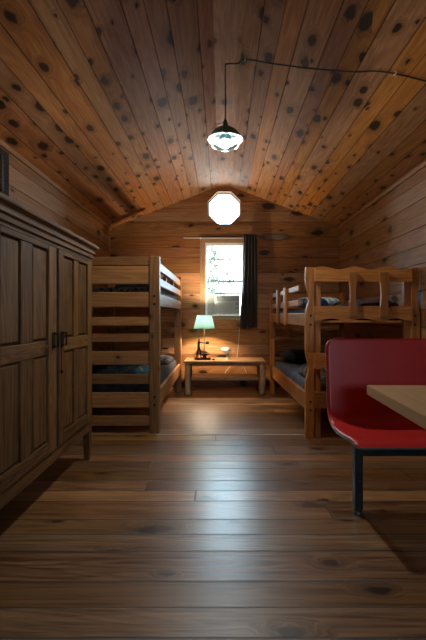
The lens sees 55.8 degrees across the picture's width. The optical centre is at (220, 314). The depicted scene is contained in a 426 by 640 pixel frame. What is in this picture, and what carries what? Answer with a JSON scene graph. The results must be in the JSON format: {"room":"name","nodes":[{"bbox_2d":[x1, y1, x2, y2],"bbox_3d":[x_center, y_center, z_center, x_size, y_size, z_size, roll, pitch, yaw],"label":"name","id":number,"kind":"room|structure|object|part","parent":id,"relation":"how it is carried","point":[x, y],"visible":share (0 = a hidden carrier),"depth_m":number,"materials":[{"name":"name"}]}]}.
{"room":"dormitory","nodes":[
{"label":"dormitory","id":0,"kind":"room"},
{"bbox_2d":[0,146,109,367],"bbox_3d":[-1.750,-0.100,1.970,0.120,2.500,8.580,0,0,0],"label":"wall","id":1,"kind":"structure","parent":0,"point":[26,187],"depth_m":4.21,"materials":[{"name":"brown wood"}]},
{"bbox_2d":[0,147,8,195],"bbox_3d":[-1.748,-1.075,2.929,0.135,0.410,0.518,0,0,0],"label":"window","id":2,"kind":"structure","parent":1,"relation":"in","point":[4,156],"depth_m":3.12,"materials":[{"name":"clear glass"}]},
{"bbox_3d":[-1.685,-1.085,2.940,0.003,0.330,0.440,0,0,0],"label":"pane","id":3,"kind":"part","parent":2,"relation":"part of","materials":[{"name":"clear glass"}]},
{"bbox_2d":[0,139,110,229],"bbox_3d":[-1.682,-1.316,1.970,0.016,0.041,8.340,0,0,0],"label":"trim","id":4,"kind":"structure","parent":1,"relation":"attached to","point":[3,144],"depth_m":3.87,"materials":[{"name":"brown wood"}]},
{"bbox_2d":[0,387,425,639],"bbox_3d":[0.055,1.130,1.970,3.730,0.060,8.580,0,0,0],"label":"floor","id":5,"kind":"structure","parent":0,"point":[151,536],"depth_m":1.99,"materials":[{"name":"brown wood"}]},
{"bbox_2d":[0,192,98,508],"bbox_3d":[-1.302,0.284,2.345,0.715,1.632,1.570,0,0,0],"label":"wardrobe","id":6,"kind":"object","parent":5,"relation":"on","point":[46,267],"visible":1,"depth_m":2.19,"materials":[{"name":"brown wood"}]},
{"bbox_3d":[-0.994,-0.113,1.879,0.013,0.505,0.178,0,0,0],"label":"panel","id":7,"kind":"part","parent":6,"relation":"part of","materials":[{"name":"brown wood"}]},
{"bbox_3d":[-0.994,0.475,1.879,0.013,0.490,0.178,0,0,0],"label":"panel","id":8,"kind":"part","parent":6,"relation":"part of","materials":[{"name":"brown wood"}]},
{"bbox_3d":[-1.008,0.198,2.034,0.016,1.195,0.719,0,0,0],"label":"door","id":9,"kind":"part","parent":6,"relation":"part of","materials":[{"name":"brown wood"}]},
{"bbox_3d":[-0.989,-0.385,2.034,0.022,0.030,0.499,0,0,0],"label":"rail","id":10,"kind":"part","parent":6,"relation":"part of","materials":[{"name":"brown wood"}]},
{"bbox_3d":[-0.989,0.185,2.034,0.022,0.080,0.499,0,0,0],"label":"rail","id":11,"kind":"part","parent":6,"relation":"part of","materials":[{"name":"brown wood"}]},
{"bbox_3d":[-0.989,0.760,2.034,0.022,0.070,0.499,0,0,0],"label":"rail","id":12,"kind":"part","parent":6,"relation":"part of","materials":[{"name":"brown wood"}]},
{"bbox_3d":[-0.994,-0.113,2.190,0.013,0.505,0.178,0,0,0],"label":"panel","id":13,"kind":"part","parent":6,"relation":"part of","materials":[{"name":"brown wood"}]},
{"bbox_3d":[-0.994,0.475,2.190,0.013,0.490,0.178,0,0,0],"label":"panel","id":14,"kind":"part","parent":6,"relation":"part of","materials":[{"name":"brown wood"}]},
{"bbox_3d":[-1.005,-0.422,2.353,0.030,0.035,1.365,0,0,0],"label":"rail","id":15,"kind":"part","parent":6,"relation":"part of","materials":[{"name":"brown wood"}]},
{"bbox_3d":[-1.005,0.838,2.353,0.030,0.075,1.365,0,0,0],"label":"rail","id":16,"kind":"part","parent":6,"relation":"part of","materials":[{"name":"brown wood"}]},
{"bbox_3d":[-1.305,-0.481,2.345,0.710,0.102,1.570,0,0,0],"label":"cornice","id":17,"kind":"part","parent":6,"relation":"part of","materials":[{"name":"brown wood"}]},
{"bbox_3d":[-0.976,0.147,2.349,0.004,0.095,0.044,0,0,0],"label":"handle plate","id":18,"kind":"part","parent":6,"relation":"part of","materials":[{"name":"black metal"}]},
{"bbox_3d":[-0.976,0.147,2.471,0.004,0.095,0.044,0,0,0],"label":"handle plate","id":19,"kind":"part","parent":6,"relation":"part of","materials":[{"name":"black metal"}]},
{"bbox_3d":[-0.994,-0.113,2.592,0.013,0.505,0.172,0,0,0],"label":"panel","id":20,"kind":"part","parent":6,"relation":"part of","materials":[{"name":"brown wood"}]},
{"bbox_3d":[-0.994,0.475,2.592,0.013,0.490,0.172,0,0,0],"label":"panel","id":21,"kind":"part","parent":6,"relation":"part of","materials":[{"name":"brown wood"}]},
{"bbox_3d":[-1.008,0.198,2.728,0.016,1.195,0.604,0,0,0],"label":"door","id":22,"kind":"part","parent":6,"relation":"part of","materials":[{"name":"brown wood"}]},
{"bbox_3d":[-0.989,0.760,2.728,0.022,0.070,0.454,0,0,0],"label":"rail","id":23,"kind":"part","parent":6,"relation":"part of","materials":[{"name":"brown wood"}]},
{"bbox_3d":[-0.989,-0.385,2.728,0.022,0.030,0.454,0,0,0],"label":"rail","id":24,"kind":"part","parent":6,"relation":"part of","materials":[{"name":"brown wood"}]},
{"bbox_3d":[-0.989,0.185,2.728,0.022,0.080,0.454,0,0,0],"label":"rail","id":25,"kind":"part","parent":6,"relation":"part of","materials":[{"name":"brown wood"}]},
{"bbox_3d":[-0.994,-0.113,2.864,0.013,0.505,0.172,0,0,0],"label":"panel","id":26,"kind":"part","parent":6,"relation":"part of","materials":[{"name":"brown wood"}]},
{"bbox_3d":[-0.994,0.475,2.864,0.013,0.490,0.172,0,0,0],"label":"panel","id":27,"kind":"part","parent":6,"relation":"part of","materials":[{"name":"brown wood"}]},
{"bbox_3d":[-1.018,0.983,3.057,0.053,0.235,0.058,0,0,0],"label":"leg","id":28,"kind":"part","parent":6,"relation":"part of","materials":[{"name":"brown wood"}]},
{"bbox_3d":[-1.005,0.215,3.062,0.030,1.310,0.055,0,0,0],"label":"corner post","id":29,"kind":"part","parent":6,"relation":"part of","materials":[{"name":"brown wood"}]},
{"bbox_2d":[92,256,180,432],"bbox_3d":[-1.095,0.276,4.765,1.049,1.647,2.078,0,0,0],"label":"bunk bed","id":30,"kind":"object","parent":5,"relation":"on","point":[112,271],"visible":0.7,"depth_m":3.74,"materials":[{"name":"brown wood"}]},
{"bbox_3d":[-1.597,-0.142,4.765,0.034,0.115,1.946,0,0,0],"label":"rail","id":31,"kind":"part","parent":30,"relation":"part of","materials":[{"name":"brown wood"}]},
{"bbox_3d":[-1.573,-0.190,5.769,0.095,0.715,0.062,0,0,0],"label":"post","id":32,"kind":"part","parent":30,"relation":"part of","materials":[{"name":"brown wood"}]},
{"bbox_3d":[-1.573,0.636,5.769,0.095,0.928,0.062,0,0,0],"label":"post","id":33,"kind":"part","parent":30,"relation":"part of","materials":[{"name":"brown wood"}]},
{"bbox_2d":[92,360,175,391],"bbox_3d":[-1.095,0.707,4.765,0.949,0.164,1.938,0,0,0],"label":"mattress","id":34,"kind":"object","parent":30,"relation":"on","point":[165,370],"visible":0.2,"depth_m":3.80,"materials":[{"name":"fabric"}]},
{"bbox_2d":[98,365,148,373],"bbox_3d":[-1.017,0.585,4.499,0.624,0.078,0.751,0,0,0],"label":"blanket","id":35,"kind":"object","parent":34,"relation":"on","point":[112,369],"visible":0.64,"depth_m":4.24,"materials":[{"name":"blue fabric"}]},
{"bbox_2d":[160,355,173,364],"bbox_3d":[-0.859,0.579,5.359,0.442,0.090,0.727,0,0,0],"label":"pillow","id":36,"kind":"object","parent":34,"relation":"on","point":[164,359],"visible":0.48,"depth_m":5.17,"materials":[{"name":"grey fabric"}]},
{"bbox_2d":[92,287,176,299],"bbox_3d":[-1.095,-0.209,4.765,0.949,0.126,1.938,0,0,0],"label":"mattress","id":37,"kind":"object","parent":30,"relation":"on","point":[94,289],"visible":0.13,"depth_m":3.80,"materials":[{"name":"fabric"}]},
{"bbox_2d":[115,284,160,289],"bbox_3d":[-1.120,-0.354,5.420,0.620,0.139,0.400,0,0,-6],"label":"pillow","id":38,"kind":"object","parent":37,"relation":"on","point":[118,285],"visible":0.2,"depth_m":5.24,"materials":[{"name":"black fabric"}]},
{"bbox_3d":[-0.619,-0.190,3.761,0.095,0.715,0.062,0,0,0],"label":"post","id":39,"kind":"part","parent":30,"relation":"part of","materials":[{"name":"brown wood"}]},
{"bbox_3d":[-0.619,0.636,3.761,0.095,0.928,0.062,0,0,0],"label":"post","id":40,"kind":"part","parent":30,"relation":"part of","materials":[{"name":"brown wood"}]},
{"bbox_3d":[-0.593,-0.313,4.765,0.028,0.078,1.946,0,0,0],"label":"guard rail","id":41,"kind":"part","parent":30,"relation":"part of","materials":[{"name":"brown wood"}]},
{"bbox_3d":[-0.593,-0.459,4.765,0.028,0.078,1.946,0,0,0],"label":"guard rail","id":42,"kind":"part","parent":30,"relation":"part of","materials":[{"name":"brown wood"}]},
{"bbox_3d":[-0.594,-0.142,4.765,0.034,0.115,1.946,0,0,0],"label":"rail","id":43,"kind":"part","parent":30,"relation":"part of","materials":[{"name":"brown wood"}]},
{"bbox_3d":[-0.594,0.772,4.765,0.034,0.145,1.946,0,0,0],"label":"rail","id":44,"kind":"part","parent":30,"relation":"part of","materials":[{"name":"brown wood"}]},
{"bbox_3d":[-0.619,-0.190,5.769,0.095,0.715,0.062,0,0,0],"label":"post","id":45,"kind":"part","parent":30,"relation":"part of","materials":[{"name":"brown wood"}]},
{"bbox_3d":[-0.619,0.636,5.769,0.095,0.928,0.062,0,0,0],"label":"post","id":46,"kind":"part","parent":30,"relation":"part of","materials":[{"name":"brown wood"}]},
{"bbox_2d":[184,357,265,394],"bbox_3d":[0.055,0.867,5.740,1.136,0.473,0.480,0,0,0],"label":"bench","id":47,"kind":"object","parent":5,"relation":"on","point":[259,362],"visible":1,"depth_m":5.54,"materials":[{"name":"brown wood"}]},
{"bbox_3d":[-0.456,0.882,5.555,0.106,0.441,0.109,0,0,0],"label":"leg","id":48,"kind":"part","parent":47,"relation":"part of","materials":[{"name":"brown wood"}]},
{"bbox_3d":[-0.453,0.883,5.911,0.098,0.439,0.097,0,0,0],"label":"leg","id":49,"kind":"part","parent":47,"relation":"part of","materials":[{"name":"brown wood"}]},
{"bbox_2d":[194,315,214,359],"bbox_3d":[-0.238,0.315,5.720,0.306,0.630,0.306,0,0,0],"label":"table lamp","id":50,"kind":"object","parent":47,"relation":"on","point":[204,322],"visible":1,"depth_m":5.64,"materials":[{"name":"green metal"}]},
{"bbox_3d":[-0.238,0.096,5.720,0.300,0.187,0.300,0,0,0],"label":"lamp shade","id":51,"kind":"part","parent":50,"relation":"part of","materials":[{"name":"green fabric"}]},
{"bbox_2d":[191,374,258,379],"bbox_3d":[0.054,0.884,5.740,0.936,0.032,0.400,0,0,0],"label":"shelf","id":52,"kind":"object","parent":47,"relation":"attached to","point":[193,376],"depth_m":5.67,"materials":[{"name":"brown wood"}]},
{"bbox_2d":[221,347,230,358],"bbox_3d":[0.071,0.545,5.740,0.141,0.169,0.080,0,0,0],"label":"light","id":53,"kind":"object","parent":47,"relation":"on","point":[226,350],"visible":0.99,"depth_m":5.72,"materials":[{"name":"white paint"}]},
{"bbox_3d":[0.569,0.883,5.914,0.109,0.440,0.111,0,0,0],"label":"leg","id":54,"kind":"part","parent":47,"relation":"part of","materials":[{"name":"brown wood"}]},
{"bbox_3d":[0.564,0.882,5.564,0.097,0.441,0.097,0,0,0],"label":"leg","id":55,"kind":"part","parent":47,"relation":"part of","materials":[{"name":"brown wood"}]},
{"bbox_2d":[156,434,303,434],"bbox_3d":[0.090,1.099,3.692,1.380,0.003,0.015,0,0,0],"label":"trim","id":56,"kind":"structure","parent":5,"relation":"on","point":[156,434],"depth_m":3.69,"materials":[{"name":"brown wood"}]},
{"bbox_2d":[270,266,419,438],"bbox_3d":[1.228,0.335,4.590,1.049,1.531,2.100,0,0,-2],"label":"bunk bed","id":57,"kind":"object","parent":5,"relation":"on","point":[311,397],"visible":0.74,"depth_m":3.58,"materials":[{"name":"orange wood"}]},
{"bbox_3d":[0.715,0.006,5.597,0.062,0.646,0.045,0,0,-2],"label":"post","id":58,"kind":"part","parent":57,"relation":"part of","materials":[{"name":"orange wood"}]},
{"bbox_3d":[0.715,0.717,5.597,0.062,0.767,0.045,0,0,-2],"label":"post","id":59,"kind":"part","parent":57,"relation":"part of","materials":[{"name":"orange wood"}]},
{"bbox_3d":[0.741,-0.118,4.752,0.022,0.064,1.644,0,0,-2],"label":"guard rail","id":60,"kind":"part","parent":57,"relation":"part of","materials":[{"name":"orange wood"}]},
{"bbox_3d":[0.741,-0.263,4.752,0.022,0.055,1.644,0,0,-2],"label":"guard rail","id":61,"kind":"part","parent":57,"relation":"part of","materials":[{"name":"orange wood"}]},
{"bbox_3d":[0.745,0.776,4.595,0.032,0.153,1.958,0,0,-2],"label":"rail","id":62,"kind":"part","parent":57,"relation":"part of","materials":[{"name":"orange wood"}]},
{"bbox_3d":[0.745,0.041,4.595,0.032,0.118,1.958,0,0,-2],"label":"rail","id":63,"kind":"part","parent":57,"relation":"part of","materials":[{"name":"orange wood"}]},
{"bbox_2d":[275,361,325,391],"bbox_3d":[1.234,0.707,4.612,0.931,0.174,1.926,0,0,-2],"label":"mattress","id":64,"kind":"object","parent":57,"relation":"on","point":[290,369],"visible":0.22,"depth_m":4.63,"materials":[{"name":"fabric"}]},
{"bbox_2d":[280,349,324,361],"bbox_3d":[1.094,0.535,5.282,0.620,0.160,0.420,0,0,-2],"label":"pillow","id":65,"kind":"object","parent":64,"relation":"on","point":[289,355],"visible":0.59,"depth_m":5.10,"materials":[{"name":"black fabric"}]},
{"bbox_2d":[299,364,325,380],"bbox_3d":[1.003,0.562,4.094,0.356,0.112,0.624,0,0,-2],"label":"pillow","id":66,"kind":"object","parent":64,"relation":"on","point":[303,369],"visible":0.2,"depth_m":4.02,"materials":[{"name":"grey fabric"}]},
{"bbox_3d":[1.201,0.333,5.614,0.910,0.045,0.025,0,0,-2],"label":"foot rail","id":67,"kind":"part","parent":57,"relation":"part of","materials":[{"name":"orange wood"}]},
{"bbox_3d":[1.201,-0.265,5.614,0.910,0.060,0.025,0,0,-2],"label":"foot rail","id":68,"kind":"part","parent":57,"relation":"part of","materials":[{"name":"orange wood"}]},
{"bbox_3d":[0.789,-0.049,3.594,0.078,0.756,0.045,0,0,-2],"label":"post","id":69,"kind":"part","parent":57,"relation":"part of","materials":[{"name":"orange wood"}]},
{"bbox_3d":[0.789,0.717,3.594,0.078,0.767,0.045,0,0,-2],"label":"post","id":70,"kind":"part","parent":57,"relation":"part of","materials":[{"name":"orange wood"}]},
{"bbox_3d":[1.201,-0.120,5.614,0.910,0.060,0.025,0,0,-2],"label":"foot rail","id":71,"kind":"part","parent":57,"relation":"part of","materials":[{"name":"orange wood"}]},
{"bbox_3d":[0.859,0.347,3.607,0.062,1.506,0.043,0,0,-2],"label":"post","id":72,"kind":"part","parent":57,"relation":"part of","materials":[{"name":"orange wood"}]},
{"bbox_3d":[1.268,0.408,3.583,0.877,0.142,0.028,0,0,-2],"label":"rail","id":73,"kind":"part","parent":57,"relation":"part of","materials":[{"name":"orange wood"}]},
{"bbox_3d":[1.268,0.755,3.583,0.877,0.142,0.028,0,0,-2],"label":"rail","id":74,"kind":"part","parent":57,"relation":"part of","materials":[{"name":"orange wood"}]},
{"bbox_2d":[275,308,401,319],"bbox_3d":[1.234,-0.010,4.612,0.931,0.120,1.926,0,0,-2],"label":"mattress","id":75,"kind":"object","parent":57,"relation":"on","point":[302,310],"visible":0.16,"depth_m":4.08,"materials":[{"name":"fabric"}]},
{"bbox_2d":[293,297,340,307],"bbox_3d":[0.997,-0.132,4.299,0.402,0.120,0.580,0,0,-9],"label":"pillow","id":76,"kind":"object","parent":75,"relation":"on","point":[332,301],"visible":0.33,"depth_m":4.06,"materials":[{"name":"white fabric"}]},
{"bbox_2d":[306,298,327,305],"bbox_3d":[0.913,-0.137,3.825,0.200,0.132,0.178,0,0,-2],"label":"towel","id":77,"kind":"object","parent":75,"relation":"on","point":[324,302],"visible":0.15,"depth_m":3.75,"materials":[{"name":"blue fabric"}]},
{"bbox_2d":[341,298,398,305],"bbox_3d":[1.475,-0.124,4.048,0.441,0.105,0.701,0,0,-2],"label":"quilt","id":78,"kind":"object","parent":75,"relation":"on","point":[360,302],"visible":0.38,"depth_m":3.77,"materials":[{"name":"fabric"}]},
{"bbox_3d":[1.687,0.006,5.630,0.062,0.646,0.045,0,0,-2],"label":"post","id":79,"kind":"part","parent":57,"relation":"part of","materials":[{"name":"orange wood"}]},
{"bbox_3d":[1.268,-0.364,3.583,0.877,0.133,0.028,0,0,-2],"label":"rail","id":80,"kind":"part","parent":57,"relation":"part of","materials":[{"name":"orange wood"}]},
{"bbox_3d":[1.268,-0.011,3.583,0.877,0.138,0.028,0,0,-2],"label":"head rail","id":81,"kind":"part","parent":57,"relation":"part of","materials":[{"name":"orange wood"}]},
{"bbox_3d":[1.724,0.041,4.628,0.032,0.118,1.958,0,0,-2],"label":"rail","id":82,"kind":"part","parent":57,"relation":"part of","materials":[{"name":"orange wood"}]},
{"bbox_3d":[1.675,0.347,3.634,0.062,1.506,0.043,0,0,-2],"label":"post","id":83,"kind":"part","parent":57,"relation":"part of","materials":[{"name":"orange wood"}]},
{"bbox_3d":[1.746,-0.049,3.626,0.078,0.756,0.045,0,0,-2],"label":"post","id":84,"kind":"part","parent":57,"relation":"part of","materials":[{"name":"orange wood"}]},
{"bbox_2d":[325,338,425,515],"bbox_3d":[1.192,0.622,2.219,1.105,0.956,0.511,0,0,0],"label":"bench","id":85,"kind":"object","parent":5,"relation":"on","point":[373,428],"visible":0.88,"depth_m":2.43,"materials":[{"name":"red laminate"}]},
{"bbox_3d":[0.757,0.880,2.228,0.044,0.384,0.055,0,0,0],"label":"leg","id":86,"kind":"part","parent":85,"relation":"part of","materials":[{"name":"black paint"}]},
{"bbox_2d":[367,385,425,428],"bbox_3d":[1.228,0.729,1.620,1.028,0.742,0.874,0,0,0],"label":"table","id":87,"kind":"object","parent":5,"relation":"on","point":[409,401],"visible":1,"depth_m":1.75,"materials":[{"name":"brown wood"}]},
{"bbox_2d":[0,0,425,226],"bbox_3d":[0.190,-1.657,1.970,4.020,0.926,9.340,0,0,0],"label":"ceiling","id":88,"kind":"structure","parent":0,"point":[113,101],"depth_m":3.10,"materials":[{"name":"brown wood"}]},
{"bbox_2d":[213,0,244,186],"bbox_3d":[0.050,-1.969,1.970,0.200,0.020,8.340,0,0,0],"label":"trim","id":89,"kind":"structure","parent":88,"relation":"attached to","point":[228,15],"depth_m":3.15,"materials":[{"name":"brown wood"}]},
{"bbox_2d":[208,57,425,151],"bbox_3d":[0.821,-1.612,2.769,1.963,0.692,0.268,0,0,22],"label":"pendant lamp","id":90,"kind":"object","parent":88,"relation":"hanging from","point":[225,136],"visible":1,"depth_m":3.04,"materials":[{"name":"black metal"},{"name":"clear glass"},{"name":"black rubber cord"}]},
{"bbox_3d":[0.033,-1.305,3.080,0.224,0.078,0.224,0,0,0],"label":"lamp shade","id":91,"kind":"part","parent":90,"relation":"part of","materials":[{"name":"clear glass"}]},
{"bbox_3d":[0.033,-1.305,3.080,0.072,0.050,0.072,0,0,0],"label":"bulb","id":92,"kind":"part","parent":90,"relation":"part of","materials":[{"name":"white glass"}]},
{"bbox_3d":[0.033,-1.391,3.080,0.268,0.098,0.268,0,0,0],"label":"lamp shade","id":93,"kind":"part","parent":90,"relation":"part of","materials":[{"name":"black metal"}]},
{"bbox_2d":[110,187,338,386],"bbox_3d":[0.055,-0.440,6.200,3.730,3.180,0.120,0,0,0],"label":"wall","id":94,"kind":"structure","parent":0,"point":[289,241],"depth_m":6.14,"materials":[{"name":"brown wood"}]},
{"bbox_2d":[200,238,243,319],"bbox_3d":[0.058,-0.550,6.170,0.755,1.250,0.120,0,0,0],"label":"window","id":95,"kind":"structure","parent":94,"relation":"in","point":[204,242],"depth_m":6.12,"materials":[{"name":"white paint"}]},
{"bbox_3d":[0.058,-0.550,6.129,0.755,1.250,0.022,0,0,0],"label":"casing","id":96,"kind":"part","parent":95,"relation":"part of","materials":[{"name":"brown wood"}]},
{"bbox_3d":[0.058,-0.331,6.185,0.545,0.022,0.030,0,0,0],"label":"sash rail","id":97,"kind":"part","parent":95,"relation":"part of","materials":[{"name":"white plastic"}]},
{"bbox_3d":[0.058,-0.519,6.190,0.545,0.030,0.030,0,0,0],"label":"meeting rail","id":98,"kind":"part","parent":95,"relation":"part of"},
{"bbox_3d":[0.058,-1.140,6.129,0.597,0.070,0.022,0,0,0],"label":"head casing","id":99,"kind":"part","parent":95,"relation":"part of","materials":[{"name":"brown wood"}]},
{"bbox_3d":[0.058,0.050,6.140,0.597,0.050,0.060,0,0,0],"label":"sill","id":100,"kind":"part","parent":95,"relation":"part of","materials":[{"name":"brown wood"}]},
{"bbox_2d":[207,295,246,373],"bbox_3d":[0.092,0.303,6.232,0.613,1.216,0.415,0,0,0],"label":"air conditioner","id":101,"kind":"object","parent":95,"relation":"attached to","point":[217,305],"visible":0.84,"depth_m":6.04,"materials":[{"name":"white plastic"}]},
{"bbox_3d":[-0.155,-0.151,6.163,0.116,0.306,0.011,0,0,0],"label":"panel","id":102,"kind":"part","parent":101,"relation":"part of","materials":[{"name":"white plastic"}]},
{"bbox_2d":[216,302,233,312],"bbox_3d":[0.062,-0.114,6.036,0.266,0.155,0.003,0,0,0],"label":"grille","id":103,"kind":"object","parent":101,"relation":"attached to","point":[221,307],"depth_m":6.03,"materials":[{"name":"grey plastic"}]},
{"bbox_3d":[0.058,0.013,6.165,0.545,0.021,0.050,0,0,0],"label":"mounting rail","id":104,"kind":"part","parent":101,"relation":"part of","materials":[{"name":"white plastic"}]},
{"bbox_3d":[0.095,-0.151,6.051,0.373,0.294,0.015,0,0,0],"label":"panel","id":105,"kind":"part","parent":101,"relation":"part of","materials":[{"name":"white plastic"}]},
{"bbox_2d":[216,297,238,300],"bbox_3d":[0.095,-0.245,6.042,0.341,0.073,0.002,0,0,0],"label":"vent","id":106,"kind":"object","parent":101,"relation":"attached to","point":[217,298],"depth_m":6.04,"materials":[{"name":"grey plastic"}]},
{"bbox_3d":[0.237,-0.114,6.041,0.055,0.163,0.003,0,0,0],"label":"control panel","id":107,"kind":"part","parent":101,"relation":"part of","materials":[{"name":"grey plastic"}]},
{"bbox_2d":[208,191,240,223],"bbox_3d":[0.050,-1.637,6.193,0.506,0.506,0.114,0,0,0],"label":"window","id":108,"kind":"structure","parent":94,"relation":"in","point":[217,193],"depth_m":6.21,"materials":[{"name":"white paint"}]},
{"bbox_3d":[-0.008,-1.126,6.101,1.118,0.095,0.077,0,0,0],"label":"curtain rod","id":109,"kind":"object","parent":94,"relation":"attached to","visible":0},
{"bbox_2d":[239,234,256,327],"bbox_3d":[0.412,-0.510,6.029,0.273,1.404,0.088,0,0,0],"label":"curtain","id":110,"kind":"object","parent":109,"relation":"hanging from","point":[248,312],"visible":1,"depth_m":6.03,"materials":[{"name":"fabric"}]},
{"bbox_2d":[339,166,425,337],"bbox_3d":[1.860,-0.107,1.970,0.120,2.514,8.580,0,0,0],"label":"wall","id":111,"kind":"structure","parent":0,"point":[391,232],"depth_m":4.29,"materials":[{"name":"brown wood"}]},
{"bbox_2d":[338,160,425,228],"bbox_3d":[1.792,-1.329,1.970,0.016,0.041,8.340,0,0,0],"label":"trim","id":112,"kind":"structure","parent":111,"relation":"attached to","point":[422,165],"depth_m":4.30,"materials":[{"name":"brown wood"}]},
{"label":"outside","id":113,"kind":"structure","parent":0,"visible":0},
{"bbox_3d":[0.000,1.750,29.000,90.000,0.200,62.000,0,0,0],"label":"ground","id":114,"kind":"structure","parent":113,"visible":0},
{"bbox_2d":[207,247,237,294],"bbox_3d":[-1.019,-0.648,12.537,3.138,4.624,3.191,0,0,0],"label":"tree","id":115,"kind":"object","parent":114,"relation":"on","point":[215,253],"visible":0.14,"depth_m":12.32,"materials":[{"name":"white plant"}]}
]}

